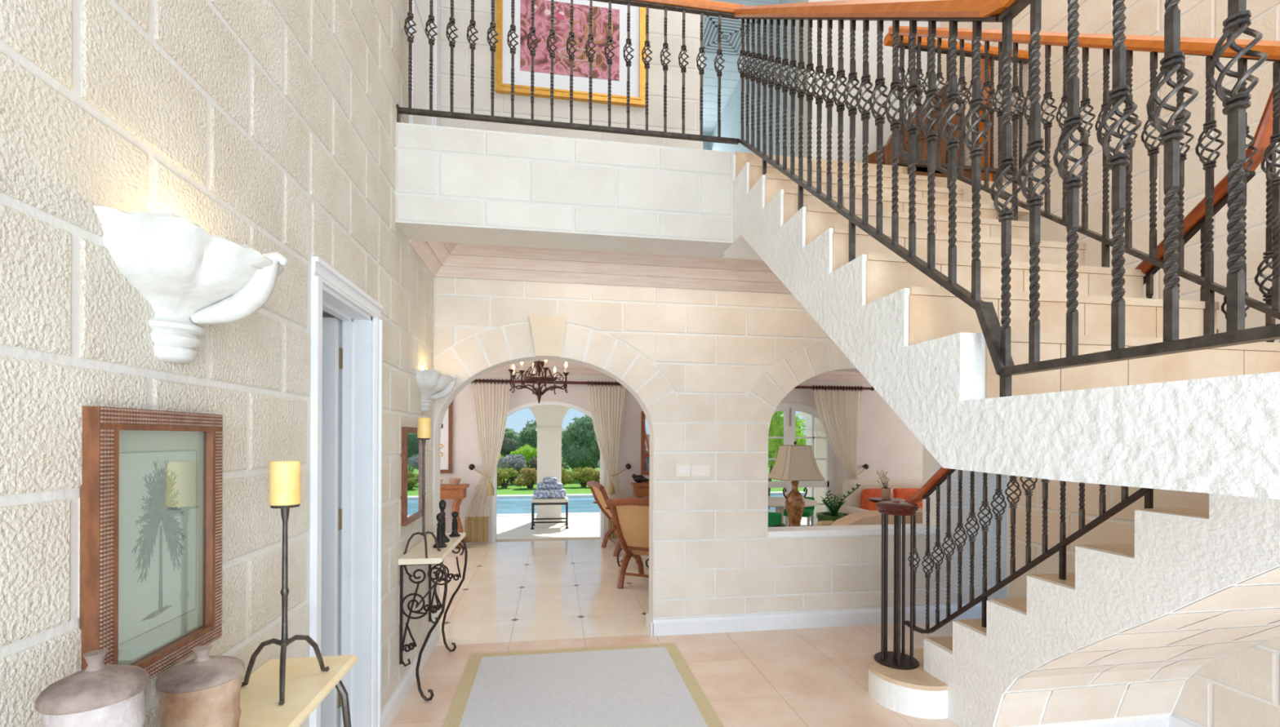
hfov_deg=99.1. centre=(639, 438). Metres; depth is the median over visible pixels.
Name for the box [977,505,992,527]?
basket
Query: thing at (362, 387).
door
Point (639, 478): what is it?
bird ornament
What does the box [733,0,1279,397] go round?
stair railing
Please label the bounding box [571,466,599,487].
flowering bush
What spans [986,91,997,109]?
basket
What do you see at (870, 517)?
sofa
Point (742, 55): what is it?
basket
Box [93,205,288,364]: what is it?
wall sconce
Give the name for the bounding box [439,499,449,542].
finial
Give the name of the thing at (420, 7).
door
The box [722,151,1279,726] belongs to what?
staircase
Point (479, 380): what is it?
curtain rod
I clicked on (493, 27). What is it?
basket
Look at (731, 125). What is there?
wall
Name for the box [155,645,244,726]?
storage jar
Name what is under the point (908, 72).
basket
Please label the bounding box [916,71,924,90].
basket
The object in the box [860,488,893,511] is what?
cushion
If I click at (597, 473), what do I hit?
flowering bush
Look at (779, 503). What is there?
dining table
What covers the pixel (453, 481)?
bowl
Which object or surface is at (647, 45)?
basket
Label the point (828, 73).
basket
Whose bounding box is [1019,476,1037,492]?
basket
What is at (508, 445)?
shrub
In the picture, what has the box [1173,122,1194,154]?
basket
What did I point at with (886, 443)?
wall
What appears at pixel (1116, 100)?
basket
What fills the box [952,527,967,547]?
basket
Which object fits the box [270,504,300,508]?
drip tray
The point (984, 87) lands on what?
basket
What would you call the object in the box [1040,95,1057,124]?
basket
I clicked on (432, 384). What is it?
wall sconce
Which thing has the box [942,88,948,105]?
basket
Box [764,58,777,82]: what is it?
basket
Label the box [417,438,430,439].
drip tray
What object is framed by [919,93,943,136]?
basket
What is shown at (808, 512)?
dining chair
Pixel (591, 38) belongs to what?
basket
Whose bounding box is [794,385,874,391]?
curtain rod
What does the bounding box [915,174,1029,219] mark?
floor
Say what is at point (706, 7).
landing railing
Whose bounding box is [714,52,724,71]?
basket
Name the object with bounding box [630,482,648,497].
wooden console
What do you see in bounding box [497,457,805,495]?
lawn
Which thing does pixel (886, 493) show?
flower vase
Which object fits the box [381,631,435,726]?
baseboard
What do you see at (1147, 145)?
basket
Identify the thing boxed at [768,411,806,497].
tree
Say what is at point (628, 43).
basket
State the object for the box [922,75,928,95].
basket
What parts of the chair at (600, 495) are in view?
crest rail, frame, backrest, frame, leg, leg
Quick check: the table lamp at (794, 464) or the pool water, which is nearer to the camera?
the table lamp at (794, 464)
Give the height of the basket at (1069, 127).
0.129 m
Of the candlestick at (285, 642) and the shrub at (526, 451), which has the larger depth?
the shrub at (526, 451)
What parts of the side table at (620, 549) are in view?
leg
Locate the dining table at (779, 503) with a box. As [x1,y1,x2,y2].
[768,497,818,523]
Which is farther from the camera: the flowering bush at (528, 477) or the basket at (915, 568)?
the flowering bush at (528, 477)
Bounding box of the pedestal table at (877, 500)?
[867,497,905,502]
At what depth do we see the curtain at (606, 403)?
8.20 m
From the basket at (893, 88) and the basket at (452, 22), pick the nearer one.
the basket at (893, 88)
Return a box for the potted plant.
[816,484,861,522]
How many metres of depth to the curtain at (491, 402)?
7.92 m
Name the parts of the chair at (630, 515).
frame, leg, crest rail, backrest, cross rail, leg, seat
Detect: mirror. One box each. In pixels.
[400,426,422,526]
[640,411,649,483]
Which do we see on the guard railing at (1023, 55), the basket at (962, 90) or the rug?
the basket at (962, 90)
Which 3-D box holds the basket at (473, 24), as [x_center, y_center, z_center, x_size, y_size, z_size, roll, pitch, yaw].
[-0.966,-2.329,3.149,0.064,0.129,0.064,0,0,-9]
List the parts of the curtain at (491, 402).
cord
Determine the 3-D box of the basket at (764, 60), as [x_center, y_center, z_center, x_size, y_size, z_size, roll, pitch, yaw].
[0.681,-2.010,2.977,0.064,0.129,0.064,0,0,-9]
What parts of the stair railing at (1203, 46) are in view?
handrail, rail, rail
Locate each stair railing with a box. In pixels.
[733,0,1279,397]
[873,86,1275,670]
[888,25,1279,335]
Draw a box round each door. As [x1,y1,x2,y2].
[308,256,382,726]
[408,0,437,125]
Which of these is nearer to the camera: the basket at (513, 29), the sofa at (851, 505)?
the basket at (513, 29)
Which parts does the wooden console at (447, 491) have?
drawer, leg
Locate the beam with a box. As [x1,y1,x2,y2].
[395,122,735,257]
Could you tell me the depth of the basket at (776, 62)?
2.79 m
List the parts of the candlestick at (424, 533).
leg, stem, leg, leg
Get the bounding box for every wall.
[0,0,433,726]
[431,0,1007,644]
[440,373,922,543]
[528,405,826,521]
[702,0,798,156]
[940,0,1279,726]
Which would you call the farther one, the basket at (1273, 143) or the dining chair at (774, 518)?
the dining chair at (774, 518)
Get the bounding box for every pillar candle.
[268,460,301,506]
[417,417,431,438]
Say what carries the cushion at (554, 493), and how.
on the garden bench
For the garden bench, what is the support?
on the floor at (529, 594)
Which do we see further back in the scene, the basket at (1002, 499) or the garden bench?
the garden bench
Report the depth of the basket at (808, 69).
2.44 m
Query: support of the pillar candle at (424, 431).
on the candlestick at (424, 533)
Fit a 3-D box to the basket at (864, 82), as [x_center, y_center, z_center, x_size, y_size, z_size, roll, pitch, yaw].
[0.830,-1.253,2.007,0.064,0.129,0.064,0,0,-9]
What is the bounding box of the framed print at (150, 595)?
[79,406,223,679]
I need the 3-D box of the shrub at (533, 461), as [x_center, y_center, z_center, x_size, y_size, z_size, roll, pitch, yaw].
[-3.206,1.073,18.993,1.376,0.956,0.942,0,0,-9]
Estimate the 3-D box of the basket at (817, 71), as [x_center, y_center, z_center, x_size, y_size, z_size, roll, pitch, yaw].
[0.776,-1.528,2.360,0.064,0.129,0.064,0,0,-9]
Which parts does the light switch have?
plate, plate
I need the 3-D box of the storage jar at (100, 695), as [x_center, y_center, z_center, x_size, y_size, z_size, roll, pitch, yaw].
[-0.891,0.521,0.893,0.132,0.344,0.132,0,0,-9]
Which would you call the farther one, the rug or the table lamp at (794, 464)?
the table lamp at (794, 464)
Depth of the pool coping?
14.39 m
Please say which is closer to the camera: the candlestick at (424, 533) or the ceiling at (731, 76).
the candlestick at (424, 533)
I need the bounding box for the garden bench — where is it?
[530,497,568,529]
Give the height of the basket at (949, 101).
0.129 m
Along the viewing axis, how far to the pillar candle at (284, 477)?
1.49 m
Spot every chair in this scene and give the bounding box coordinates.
[586,480,621,556]
[605,497,648,588]
[768,512,785,527]
[782,497,814,527]
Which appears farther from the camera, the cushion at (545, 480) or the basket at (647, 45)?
the cushion at (545, 480)
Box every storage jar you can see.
[35,649,150,726]
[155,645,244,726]
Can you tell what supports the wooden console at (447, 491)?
on the floor at (529, 594)
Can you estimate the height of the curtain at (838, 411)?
2.320 m
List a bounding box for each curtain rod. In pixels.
[471,378,622,386]
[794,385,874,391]
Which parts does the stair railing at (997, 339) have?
rail, rail, handrail, rail, rail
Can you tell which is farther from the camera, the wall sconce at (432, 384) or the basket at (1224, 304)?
the wall sconce at (432, 384)
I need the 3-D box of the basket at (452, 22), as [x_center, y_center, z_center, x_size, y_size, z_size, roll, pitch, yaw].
[-1.078,-2.330,3.131,0.064,0.129,0.064,0,0,-9]
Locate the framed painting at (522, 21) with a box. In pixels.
[495,0,645,107]
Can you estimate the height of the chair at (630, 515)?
0.980 m
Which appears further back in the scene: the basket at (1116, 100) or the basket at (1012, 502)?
the basket at (1012, 502)
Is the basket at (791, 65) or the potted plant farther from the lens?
the potted plant
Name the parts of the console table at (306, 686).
leg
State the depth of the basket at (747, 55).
3.23 m
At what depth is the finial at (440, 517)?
3.45 m
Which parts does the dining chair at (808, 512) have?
leg, seat, backrest, leg, leg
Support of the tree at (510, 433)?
on the lawn
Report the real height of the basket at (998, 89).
0.129 m
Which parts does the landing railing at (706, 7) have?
rail, rail, handrail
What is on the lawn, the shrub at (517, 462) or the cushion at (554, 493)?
the shrub at (517, 462)
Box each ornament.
[631,474,648,483]
[773,524,784,527]
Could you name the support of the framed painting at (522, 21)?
attached to the wall at (708, 371)
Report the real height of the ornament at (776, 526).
0.100 m
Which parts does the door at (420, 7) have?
panel, panel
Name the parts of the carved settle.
arm, arm, backrest, seat, rail, panel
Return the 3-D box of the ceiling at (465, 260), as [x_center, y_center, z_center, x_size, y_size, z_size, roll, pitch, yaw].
[1.218,-1.363,4.096,5.435,0.364,0.717,0,0,-9]
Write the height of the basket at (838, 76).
0.129 m
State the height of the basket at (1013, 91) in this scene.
0.129 m
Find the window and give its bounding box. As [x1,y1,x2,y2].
[768,402,835,526]
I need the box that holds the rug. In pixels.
[443,643,723,726]
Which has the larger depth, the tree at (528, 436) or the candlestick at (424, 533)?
the tree at (528, 436)
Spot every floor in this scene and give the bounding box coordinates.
[390,511,959,726]
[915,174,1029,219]
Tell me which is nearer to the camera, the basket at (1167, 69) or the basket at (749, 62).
the basket at (1167, 69)
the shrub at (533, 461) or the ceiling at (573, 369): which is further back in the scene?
the shrub at (533, 461)
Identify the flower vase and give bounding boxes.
[875,469,892,499]
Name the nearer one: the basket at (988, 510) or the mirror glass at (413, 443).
the basket at (988, 510)
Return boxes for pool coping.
[497,491,805,516]
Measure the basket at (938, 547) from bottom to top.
0.129 m
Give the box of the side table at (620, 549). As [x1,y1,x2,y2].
[617,547,648,568]
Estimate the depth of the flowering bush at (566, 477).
16.97 m
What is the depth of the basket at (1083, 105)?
2.28 m
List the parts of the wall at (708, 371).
window sill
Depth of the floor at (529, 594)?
4.24 m
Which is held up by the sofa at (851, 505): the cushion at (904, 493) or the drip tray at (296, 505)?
the cushion at (904, 493)
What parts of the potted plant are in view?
pot, stem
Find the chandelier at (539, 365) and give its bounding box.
[508,360,568,404]
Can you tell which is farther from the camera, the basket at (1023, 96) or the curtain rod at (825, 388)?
the curtain rod at (825, 388)
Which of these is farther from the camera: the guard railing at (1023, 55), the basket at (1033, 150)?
the guard railing at (1023, 55)
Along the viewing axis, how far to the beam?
3.20 m
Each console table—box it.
[239,655,357,726]
[398,533,467,702]
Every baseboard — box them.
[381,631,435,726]
[645,604,982,636]
[1079,719,1168,726]
[1168,715,1198,726]
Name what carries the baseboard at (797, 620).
attached to the wall at (708, 371)
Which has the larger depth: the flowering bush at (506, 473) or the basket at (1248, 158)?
the flowering bush at (506, 473)
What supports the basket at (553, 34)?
on the landing railing at (706, 7)
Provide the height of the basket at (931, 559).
0.129 m
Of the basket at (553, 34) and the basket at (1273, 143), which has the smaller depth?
the basket at (1273, 143)
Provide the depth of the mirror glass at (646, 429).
8.15 m
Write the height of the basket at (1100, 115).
0.129 m
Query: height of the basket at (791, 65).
0.129 m
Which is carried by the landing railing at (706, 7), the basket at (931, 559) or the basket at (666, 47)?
the basket at (666, 47)
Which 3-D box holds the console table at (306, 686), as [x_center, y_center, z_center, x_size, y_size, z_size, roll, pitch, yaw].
[-0.920,1.117,1.030,0.267,0.845,1.418,0,0,-9]
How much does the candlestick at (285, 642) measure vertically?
0.509 m
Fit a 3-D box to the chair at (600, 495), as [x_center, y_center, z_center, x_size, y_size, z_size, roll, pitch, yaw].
[-0.211,1.069,7.502,0.934,0.980,0.708,0,0,-19]
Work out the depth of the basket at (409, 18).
3.08 m
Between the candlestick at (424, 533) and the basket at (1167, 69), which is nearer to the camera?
the basket at (1167, 69)
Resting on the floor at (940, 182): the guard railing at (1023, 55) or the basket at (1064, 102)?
the guard railing at (1023, 55)
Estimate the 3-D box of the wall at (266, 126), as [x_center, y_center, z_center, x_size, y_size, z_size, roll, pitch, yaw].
[-1.135,-1.555,0.741,0.265,6.200,7.017,0,0,-9]
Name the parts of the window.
rail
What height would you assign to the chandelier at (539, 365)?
0.970 m
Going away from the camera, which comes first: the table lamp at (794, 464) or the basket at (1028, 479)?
the basket at (1028, 479)
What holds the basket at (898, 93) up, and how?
on the guard railing at (1023, 55)
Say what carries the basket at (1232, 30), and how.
on the stair railing at (997, 339)
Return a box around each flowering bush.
[497,467,518,488]
[511,467,537,488]
[561,466,577,486]
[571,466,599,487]
[592,470,599,483]
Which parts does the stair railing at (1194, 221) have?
newel rod, newel rod, newel rod, newel rod, newel rod, newel rod, rail, handrail, rail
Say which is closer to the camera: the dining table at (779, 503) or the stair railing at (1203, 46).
the stair railing at (1203, 46)
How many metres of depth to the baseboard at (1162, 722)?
2.88 m
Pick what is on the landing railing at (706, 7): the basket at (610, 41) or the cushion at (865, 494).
the basket at (610, 41)
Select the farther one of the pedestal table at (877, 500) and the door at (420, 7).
the pedestal table at (877, 500)
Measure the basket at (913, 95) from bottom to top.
0.129 m
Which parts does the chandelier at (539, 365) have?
arm, arm, arm, arm, stem, arm, arm, arm, arm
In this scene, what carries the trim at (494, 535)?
attached to the wall at (886, 443)
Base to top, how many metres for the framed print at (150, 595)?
0.576 m
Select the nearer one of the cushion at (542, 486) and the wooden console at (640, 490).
the wooden console at (640, 490)
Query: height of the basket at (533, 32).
0.129 m
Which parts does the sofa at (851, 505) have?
arm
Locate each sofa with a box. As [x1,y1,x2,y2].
[817,508,922,526]
[832,479,922,514]
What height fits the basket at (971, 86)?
0.129 m
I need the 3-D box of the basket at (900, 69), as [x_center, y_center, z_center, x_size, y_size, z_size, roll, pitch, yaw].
[1.684,-2.318,3.519,0.064,0.129,0.064,0,0,-9]
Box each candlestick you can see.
[240,504,328,706]
[403,438,440,559]
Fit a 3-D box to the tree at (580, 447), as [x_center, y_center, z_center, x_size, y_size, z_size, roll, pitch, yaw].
[-1.936,0.289,20.593,2.336,2.528,1.908,0,0,12]
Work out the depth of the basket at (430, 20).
3.10 m
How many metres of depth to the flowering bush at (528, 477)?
16.53 m
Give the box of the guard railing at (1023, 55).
[883,32,1028,181]
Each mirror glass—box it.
[407,433,420,518]
[644,415,649,471]
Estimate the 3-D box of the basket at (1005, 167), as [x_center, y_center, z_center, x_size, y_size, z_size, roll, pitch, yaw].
[0.926,-0.628,1.379,0.064,0.129,0.064,0,0,-9]
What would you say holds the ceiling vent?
in the ceiling at (731, 76)
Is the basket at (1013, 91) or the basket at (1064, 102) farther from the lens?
the basket at (1013, 91)
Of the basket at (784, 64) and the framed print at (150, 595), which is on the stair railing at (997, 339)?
the basket at (784, 64)
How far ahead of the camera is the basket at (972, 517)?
2.98 m
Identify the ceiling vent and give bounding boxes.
[703,15,757,57]
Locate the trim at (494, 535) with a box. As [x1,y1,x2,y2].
[491,401,604,542]
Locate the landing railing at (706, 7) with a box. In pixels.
[395,0,746,144]
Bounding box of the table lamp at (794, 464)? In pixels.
[768,441,825,526]
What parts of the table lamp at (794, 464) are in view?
handle, lamp shade, handle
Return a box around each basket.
[404,15,417,38]
[425,17,437,40]
[445,20,457,43]
[466,22,478,44]
[487,25,498,47]
[506,27,518,49]
[527,30,537,51]
[546,32,557,53]
[566,34,577,56]
[585,36,595,57]
[604,39,615,59]
[622,41,634,62]
[641,43,652,64]
[660,45,671,66]
[678,48,688,67]
[696,49,706,70]
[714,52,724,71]
[737,53,748,73]
[742,53,753,75]
[746,55,759,76]
[752,56,764,78]
[758,57,771,79]
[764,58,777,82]
[771,60,783,84]
[777,62,791,87]
[785,63,799,89]
[793,65,808,92]
[801,67,817,95]
[811,69,827,97]
[821,71,838,102]
[831,74,849,105]
[843,76,862,109]
[855,79,875,113]
[869,82,890,118]
[884,85,904,124]
[897,82,906,98]
[898,68,906,86]
[900,89,922,129]
[903,71,909,89]
[907,551,919,569]
[912,83,924,99]
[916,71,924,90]
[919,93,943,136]
[921,555,933,574]
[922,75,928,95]
[931,546,944,565]
[935,75,945,96]
[938,98,966,142]
[942,79,948,99]
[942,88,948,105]
[942,537,955,557]
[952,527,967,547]
[957,79,968,102]
[958,88,968,105]
[961,103,991,151]
[964,516,979,537]
[966,83,972,105]
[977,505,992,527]
[981,84,994,107]
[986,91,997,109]
[990,164,1021,213]
[990,493,1006,516]
[992,87,1002,112]
[1004,480,1022,504]
[1009,89,1024,115]
[1014,95,1026,112]
[1017,146,1053,199]
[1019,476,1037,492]
[1022,93,1031,119]
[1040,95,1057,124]
[1053,123,1093,181]
[1055,99,1066,128]
[1078,102,1096,133]
[1094,108,1117,137]
[1096,94,1142,159]
[1116,112,1140,143]
[1141,117,1162,150]
[1146,62,1198,133]
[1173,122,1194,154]
[1195,125,1224,164]
[1206,22,1267,102]
[1221,292,1249,319]
[1226,132,1257,168]
[1254,257,1272,294]
[1260,140,1279,180]
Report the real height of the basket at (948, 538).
0.129 m
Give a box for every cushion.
[533,488,550,498]
[537,482,562,489]
[542,477,557,483]
[550,488,565,498]
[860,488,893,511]
[892,488,922,508]
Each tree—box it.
[503,428,520,442]
[516,419,537,449]
[561,413,599,471]
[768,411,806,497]
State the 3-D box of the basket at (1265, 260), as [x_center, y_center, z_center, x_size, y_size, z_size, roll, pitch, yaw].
[2.018,-0.520,1.746,0.064,0.129,0.064,0,0,-9]
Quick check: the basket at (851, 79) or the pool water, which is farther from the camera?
the pool water
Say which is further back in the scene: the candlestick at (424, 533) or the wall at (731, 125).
the wall at (731, 125)
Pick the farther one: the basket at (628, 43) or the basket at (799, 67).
the basket at (628, 43)
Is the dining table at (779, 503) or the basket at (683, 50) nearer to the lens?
the basket at (683, 50)
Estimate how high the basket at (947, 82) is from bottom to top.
0.129 m
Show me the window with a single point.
(789, 409)
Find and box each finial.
[432,513,446,548]
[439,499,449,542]
[448,511,460,537]
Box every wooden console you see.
[440,484,469,549]
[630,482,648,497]
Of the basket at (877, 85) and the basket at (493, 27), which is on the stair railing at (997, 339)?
the basket at (877, 85)
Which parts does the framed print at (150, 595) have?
moulding, moulding, moulding, moulding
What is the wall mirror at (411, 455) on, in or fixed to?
attached to the wall at (266, 126)
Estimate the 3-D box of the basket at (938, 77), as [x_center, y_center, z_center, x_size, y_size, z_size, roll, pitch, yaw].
[1.738,-2.040,3.169,0.064,0.129,0.064,0,0,-9]
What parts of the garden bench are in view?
leg, rail, rail, rail, leg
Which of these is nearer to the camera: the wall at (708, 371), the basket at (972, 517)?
the basket at (972, 517)
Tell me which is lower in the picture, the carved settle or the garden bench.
the garden bench
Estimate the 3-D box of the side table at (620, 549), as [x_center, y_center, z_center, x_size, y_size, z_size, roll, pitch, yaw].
[-0.046,1.257,6.577,0.500,0.585,0.507,0,0,-9]
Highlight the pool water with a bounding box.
[497,494,804,514]
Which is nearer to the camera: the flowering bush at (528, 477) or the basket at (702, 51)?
the basket at (702, 51)
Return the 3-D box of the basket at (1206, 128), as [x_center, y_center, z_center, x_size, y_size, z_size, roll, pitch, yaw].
[1.940,-0.998,1.858,0.064,0.129,0.064,0,0,-9]
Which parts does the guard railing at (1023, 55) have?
handrail, rail, rail, newel post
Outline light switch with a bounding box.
[675,464,710,476]
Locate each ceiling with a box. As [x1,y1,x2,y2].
[408,240,791,293]
[486,360,867,382]
[702,0,781,136]
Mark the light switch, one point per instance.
(682, 470)
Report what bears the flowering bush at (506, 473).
on the lawn
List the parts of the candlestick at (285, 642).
leg, leg, stem, leg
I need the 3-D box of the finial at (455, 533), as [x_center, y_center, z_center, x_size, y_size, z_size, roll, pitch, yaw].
[-1.304,0.603,3.845,0.077,0.176,0.076,0,0,-9]
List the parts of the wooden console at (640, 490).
drawer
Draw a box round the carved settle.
[867,85,995,182]
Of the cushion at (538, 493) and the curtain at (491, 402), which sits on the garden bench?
the cushion at (538, 493)
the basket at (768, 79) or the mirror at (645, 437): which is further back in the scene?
the mirror at (645, 437)
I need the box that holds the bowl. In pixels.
[448,478,461,484]
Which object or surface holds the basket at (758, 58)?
on the stair railing at (997, 339)
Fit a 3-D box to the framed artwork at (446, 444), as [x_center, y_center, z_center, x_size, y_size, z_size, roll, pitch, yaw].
[-3.171,-0.048,7.882,0.880,1.110,0.037,0,0,-9]
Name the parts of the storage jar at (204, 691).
lid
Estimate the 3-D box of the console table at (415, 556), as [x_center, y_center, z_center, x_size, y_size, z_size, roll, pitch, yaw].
[-1.319,1.115,3.559,0.263,0.846,0.860,0,0,-9]
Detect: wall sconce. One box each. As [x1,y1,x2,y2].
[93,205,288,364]
[415,369,459,412]
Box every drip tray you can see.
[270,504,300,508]
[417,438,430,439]
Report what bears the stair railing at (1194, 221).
on the staircase
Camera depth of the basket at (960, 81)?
2.98 m
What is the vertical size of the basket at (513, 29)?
0.129 m
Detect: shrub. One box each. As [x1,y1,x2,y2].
[497,453,529,484]
[500,437,530,464]
[509,444,537,466]
[528,456,567,471]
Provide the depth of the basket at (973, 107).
1.47 m
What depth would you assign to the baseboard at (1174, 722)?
2.86 m
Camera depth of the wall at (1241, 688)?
2.98 m
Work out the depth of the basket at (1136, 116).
2.11 m
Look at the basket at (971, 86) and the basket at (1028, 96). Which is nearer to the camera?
the basket at (1028, 96)
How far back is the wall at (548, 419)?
9.98 m
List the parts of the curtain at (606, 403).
cord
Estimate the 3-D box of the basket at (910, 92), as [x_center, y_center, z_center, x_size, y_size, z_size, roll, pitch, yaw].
[0.871,-1.046,1.742,0.064,0.129,0.064,0,0,-9]
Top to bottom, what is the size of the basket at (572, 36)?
0.129 m
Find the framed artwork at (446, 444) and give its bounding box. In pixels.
[440,401,452,473]
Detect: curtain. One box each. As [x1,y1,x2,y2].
[464,382,510,542]
[588,384,631,539]
[813,388,868,479]

